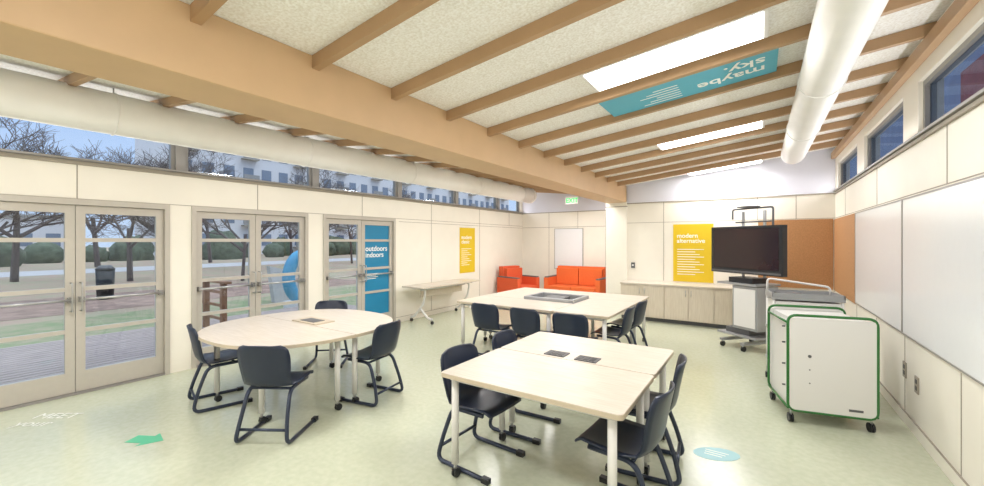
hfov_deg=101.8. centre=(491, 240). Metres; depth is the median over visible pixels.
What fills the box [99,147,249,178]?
bare tree
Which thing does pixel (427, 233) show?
wall
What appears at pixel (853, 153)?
window
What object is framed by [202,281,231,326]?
deck railing
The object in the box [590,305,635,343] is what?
chair
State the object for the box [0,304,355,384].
pavement
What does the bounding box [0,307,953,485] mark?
floor
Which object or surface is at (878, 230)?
whiteboard
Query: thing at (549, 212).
wall alcove
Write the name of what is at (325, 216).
door frame
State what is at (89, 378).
door
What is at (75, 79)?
rafters
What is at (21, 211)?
bare tree
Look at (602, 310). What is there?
table
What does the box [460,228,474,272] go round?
poster
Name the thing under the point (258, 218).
door
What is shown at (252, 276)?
door
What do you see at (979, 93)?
ledge
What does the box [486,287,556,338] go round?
table
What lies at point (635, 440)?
chair
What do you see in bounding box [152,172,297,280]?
bare tree
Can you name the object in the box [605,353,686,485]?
chair
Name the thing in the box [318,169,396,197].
window
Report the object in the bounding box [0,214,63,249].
apartment building
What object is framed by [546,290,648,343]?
table
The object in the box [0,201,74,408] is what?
door
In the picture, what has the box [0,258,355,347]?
lawn
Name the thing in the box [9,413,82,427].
decal
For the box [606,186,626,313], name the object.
wall
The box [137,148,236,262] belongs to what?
bare tree
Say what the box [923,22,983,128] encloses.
window
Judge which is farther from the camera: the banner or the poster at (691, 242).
the poster at (691, 242)
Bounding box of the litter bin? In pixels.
[95,265,114,299]
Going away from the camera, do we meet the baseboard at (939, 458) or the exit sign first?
the baseboard at (939, 458)
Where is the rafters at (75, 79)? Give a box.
[57,72,566,193]
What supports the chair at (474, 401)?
on the floor
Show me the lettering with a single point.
(372, 247)
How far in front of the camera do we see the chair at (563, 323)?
4.62 m
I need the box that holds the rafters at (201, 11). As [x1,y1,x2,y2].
[190,0,936,185]
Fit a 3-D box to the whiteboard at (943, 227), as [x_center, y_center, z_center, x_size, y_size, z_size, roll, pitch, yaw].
[3.147,0.230,2.743,0.023,1.224,2.184,0,0,34]
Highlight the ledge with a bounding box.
[0,149,522,212]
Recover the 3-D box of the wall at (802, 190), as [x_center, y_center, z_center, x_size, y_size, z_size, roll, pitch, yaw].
[4.639,-0.048,8.047,3.750,3.396,0.165,0,0,34]
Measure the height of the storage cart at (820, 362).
0.992 m
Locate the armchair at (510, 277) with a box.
[497,265,539,292]
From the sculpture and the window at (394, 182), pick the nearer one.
the window at (394, 182)
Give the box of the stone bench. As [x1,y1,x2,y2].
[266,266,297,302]
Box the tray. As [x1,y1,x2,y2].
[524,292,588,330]
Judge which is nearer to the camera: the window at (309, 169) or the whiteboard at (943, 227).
the whiteboard at (943, 227)
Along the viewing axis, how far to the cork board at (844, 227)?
6.08 m
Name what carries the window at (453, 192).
in the wall at (427, 233)
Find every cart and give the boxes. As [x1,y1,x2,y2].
[711,206,786,351]
[765,278,845,376]
[767,304,879,432]
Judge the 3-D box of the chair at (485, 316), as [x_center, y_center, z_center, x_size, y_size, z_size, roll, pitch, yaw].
[0.002,1.243,5.571,0.478,0.812,0.522,0,0,32]
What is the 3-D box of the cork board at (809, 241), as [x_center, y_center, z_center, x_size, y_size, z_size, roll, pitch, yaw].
[5.547,0.235,7.345,1.100,1.250,0.019,0,0,34]
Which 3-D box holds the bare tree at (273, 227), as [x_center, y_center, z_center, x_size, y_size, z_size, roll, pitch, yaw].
[-14.823,-0.796,25.880,6.329,5.282,4.864,0,0,-3]
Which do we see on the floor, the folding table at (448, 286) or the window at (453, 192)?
the folding table at (448, 286)
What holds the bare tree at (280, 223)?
on the road
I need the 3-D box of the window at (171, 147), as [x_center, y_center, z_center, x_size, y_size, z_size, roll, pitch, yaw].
[-4.539,-1.115,4.302,0.070,0.510,1.835,0,0,34]
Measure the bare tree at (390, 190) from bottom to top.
9.590 m
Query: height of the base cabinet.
0.774 m
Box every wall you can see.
[0,145,522,372]
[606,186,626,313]
[627,148,834,291]
[834,0,983,485]
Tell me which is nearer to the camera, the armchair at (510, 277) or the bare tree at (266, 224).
the armchair at (510, 277)
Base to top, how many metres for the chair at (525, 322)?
0.812 m
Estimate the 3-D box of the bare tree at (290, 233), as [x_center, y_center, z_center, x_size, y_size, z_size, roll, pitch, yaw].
[-15.634,-1.089,31.201,5.405,5.869,7.032,0,0,-19]
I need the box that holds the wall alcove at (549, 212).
[523,192,605,288]
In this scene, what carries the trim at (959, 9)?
attached to the wall at (948, 407)
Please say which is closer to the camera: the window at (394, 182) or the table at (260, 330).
the table at (260, 330)
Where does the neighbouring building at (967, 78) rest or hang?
on the road
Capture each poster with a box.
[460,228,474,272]
[673,224,712,282]
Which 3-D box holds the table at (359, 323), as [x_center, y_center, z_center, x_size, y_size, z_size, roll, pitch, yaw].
[-1.826,1.272,4.784,1.820,0.756,0.910,0,0,34]
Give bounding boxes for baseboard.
[396,304,468,321]
[880,382,968,485]
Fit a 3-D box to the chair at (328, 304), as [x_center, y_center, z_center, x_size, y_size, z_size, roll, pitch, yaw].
[-2.222,1.243,5.410,0.478,0.812,0.522,0,0,-8]
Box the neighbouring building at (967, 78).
[850,43,983,178]
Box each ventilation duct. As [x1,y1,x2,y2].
[0,68,536,202]
[781,0,888,163]
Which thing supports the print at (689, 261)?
attached to the poster at (691, 242)
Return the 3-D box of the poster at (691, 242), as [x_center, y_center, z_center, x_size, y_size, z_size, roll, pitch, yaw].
[4.157,0.250,8.280,0.750,1.200,0.012,0,0,34]
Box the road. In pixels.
[0,247,355,325]
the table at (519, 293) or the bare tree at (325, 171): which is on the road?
the bare tree at (325, 171)
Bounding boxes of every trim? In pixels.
[0,194,169,411]
[191,206,307,368]
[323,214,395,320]
[831,0,979,158]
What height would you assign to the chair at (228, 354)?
0.812 m
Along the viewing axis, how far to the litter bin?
12.50 m
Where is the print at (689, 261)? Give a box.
[677,249,703,274]
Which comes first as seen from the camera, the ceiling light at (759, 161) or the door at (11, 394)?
the door at (11, 394)
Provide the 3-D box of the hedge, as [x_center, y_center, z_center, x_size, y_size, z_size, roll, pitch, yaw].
[-22.156,1.272,52.871,7.911,4.899,116.973,0,0,34]
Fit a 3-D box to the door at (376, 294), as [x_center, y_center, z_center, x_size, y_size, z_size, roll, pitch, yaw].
[-2.184,0.620,7.693,0.148,2.010,0.745,0,0,34]
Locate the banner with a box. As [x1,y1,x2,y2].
[599,48,778,116]
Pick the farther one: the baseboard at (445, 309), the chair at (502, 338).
the baseboard at (445, 309)
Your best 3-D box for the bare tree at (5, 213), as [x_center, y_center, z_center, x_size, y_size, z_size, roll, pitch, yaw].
[-15.223,-1.349,12.883,4.006,6.393,4.360,0,0,19]
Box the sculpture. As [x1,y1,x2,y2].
[282,250,297,307]
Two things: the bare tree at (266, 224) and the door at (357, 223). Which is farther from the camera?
the bare tree at (266, 224)
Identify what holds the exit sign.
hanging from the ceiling
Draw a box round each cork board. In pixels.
[758,219,832,289]
[834,213,855,303]
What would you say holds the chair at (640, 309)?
on the floor
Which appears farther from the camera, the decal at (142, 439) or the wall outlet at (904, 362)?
the wall outlet at (904, 362)
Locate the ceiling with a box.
[0,0,952,185]
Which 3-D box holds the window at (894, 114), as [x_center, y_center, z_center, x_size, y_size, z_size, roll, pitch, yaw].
[4.322,-1.090,4.357,0.070,0.480,1.670,0,0,34]
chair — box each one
[186,323,252,412]
[234,345,317,443]
[303,300,348,369]
[339,319,403,406]
[437,343,524,485]
[471,303,511,355]
[488,329,560,444]
[510,307,553,337]
[552,312,597,338]
[574,380,674,485]
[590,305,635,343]
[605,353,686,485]
[607,299,647,345]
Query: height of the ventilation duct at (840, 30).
0.407 m
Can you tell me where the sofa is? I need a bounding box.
[544,265,605,292]
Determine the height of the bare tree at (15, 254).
7.144 m
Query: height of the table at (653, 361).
0.749 m
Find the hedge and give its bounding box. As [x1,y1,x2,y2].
[0,230,355,266]
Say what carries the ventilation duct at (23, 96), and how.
hanging from the ceiling
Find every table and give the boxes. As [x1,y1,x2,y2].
[198,315,355,423]
[262,309,392,402]
[402,279,479,324]
[441,348,653,485]
[457,295,571,343]
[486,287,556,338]
[501,332,673,474]
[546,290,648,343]
[553,298,637,343]
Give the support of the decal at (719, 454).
on the floor
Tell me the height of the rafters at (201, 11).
0.484 m
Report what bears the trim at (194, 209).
attached to the wall at (427, 233)
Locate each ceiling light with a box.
[579,7,768,91]
[655,120,764,149]
[687,160,762,175]
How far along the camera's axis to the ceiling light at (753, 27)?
2.99 m
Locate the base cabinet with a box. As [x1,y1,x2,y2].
[620,280,731,328]
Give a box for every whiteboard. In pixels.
[554,228,582,268]
[855,199,901,332]
[902,175,983,385]
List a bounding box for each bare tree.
[0,117,97,235]
[0,125,142,281]
[20,211,58,222]
[56,144,151,266]
[70,139,217,280]
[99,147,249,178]
[103,144,221,250]
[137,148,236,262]
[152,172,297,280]
[261,221,297,238]
[264,221,296,254]
[270,223,338,234]
[285,165,362,229]
[329,224,355,262]
[387,185,414,198]
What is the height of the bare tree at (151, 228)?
4.795 m
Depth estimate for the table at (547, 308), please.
5.92 m
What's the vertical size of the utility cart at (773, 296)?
1.206 m
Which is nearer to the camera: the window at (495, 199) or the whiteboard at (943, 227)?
the whiteboard at (943, 227)
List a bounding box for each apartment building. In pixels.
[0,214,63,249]
[135,139,508,255]
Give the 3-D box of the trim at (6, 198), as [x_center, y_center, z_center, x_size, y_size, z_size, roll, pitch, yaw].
[-4.508,0.600,4.320,0.140,2.099,1.640,0,0,34]
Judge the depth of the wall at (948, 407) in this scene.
3.16 m
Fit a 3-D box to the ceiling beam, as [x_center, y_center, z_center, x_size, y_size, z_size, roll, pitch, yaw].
[-0.540,-1.060,4.081,0.440,0.380,12.180,0,0,34]
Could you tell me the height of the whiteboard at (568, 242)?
1.174 m
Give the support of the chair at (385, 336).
on the floor
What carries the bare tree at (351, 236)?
on the road
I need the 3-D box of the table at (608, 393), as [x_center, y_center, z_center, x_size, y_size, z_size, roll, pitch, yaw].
[0.370,1.280,2.744,1.254,0.740,0.764,0,0,34]
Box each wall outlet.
[903,361,906,378]
[914,375,918,394]
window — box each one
[0,144,174,171]
[185,147,311,187]
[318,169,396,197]
[407,191,454,204]
[459,197,496,209]
[840,147,856,185]
[867,102,902,166]
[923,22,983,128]
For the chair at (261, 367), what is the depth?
3.24 m
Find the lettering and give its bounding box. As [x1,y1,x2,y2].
[365,247,386,257]
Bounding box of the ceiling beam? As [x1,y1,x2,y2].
[0,0,625,202]
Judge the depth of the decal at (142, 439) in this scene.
3.32 m
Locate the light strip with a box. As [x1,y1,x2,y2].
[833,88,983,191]
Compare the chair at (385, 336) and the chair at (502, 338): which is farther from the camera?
the chair at (385, 336)
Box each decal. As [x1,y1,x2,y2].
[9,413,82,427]
[126,433,162,445]
[693,447,739,460]
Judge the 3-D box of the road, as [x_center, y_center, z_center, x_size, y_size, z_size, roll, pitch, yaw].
[-27.582,1.950,66.628,200.000,0.200,240.000,0,0,34]
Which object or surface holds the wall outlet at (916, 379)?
attached to the wall at (948, 407)
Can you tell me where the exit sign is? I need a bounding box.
[565,195,577,204]
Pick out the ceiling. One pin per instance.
(444, 31)
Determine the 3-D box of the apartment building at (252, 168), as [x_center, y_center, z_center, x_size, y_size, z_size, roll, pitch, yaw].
[-21.347,-7.950,82.311,12.900,19.600,77.400,0,0,34]
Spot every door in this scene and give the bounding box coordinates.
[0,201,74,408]
[75,205,163,391]
[197,212,256,364]
[255,215,304,315]
[326,218,362,309]
[361,220,393,317]
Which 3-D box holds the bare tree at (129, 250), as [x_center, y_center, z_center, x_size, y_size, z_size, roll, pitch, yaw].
[-15.921,-1.152,18.239,8.446,6.002,5.506,0,0,45]
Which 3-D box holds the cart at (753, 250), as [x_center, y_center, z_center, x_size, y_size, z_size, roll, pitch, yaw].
[3.980,0.555,6.226,0.690,2.190,1.200,0,0,-18]
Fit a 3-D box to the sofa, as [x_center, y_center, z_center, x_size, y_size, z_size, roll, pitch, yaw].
[2.274,1.175,10.760,1.550,0.950,0.850,0,0,34]
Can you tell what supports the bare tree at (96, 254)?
on the road

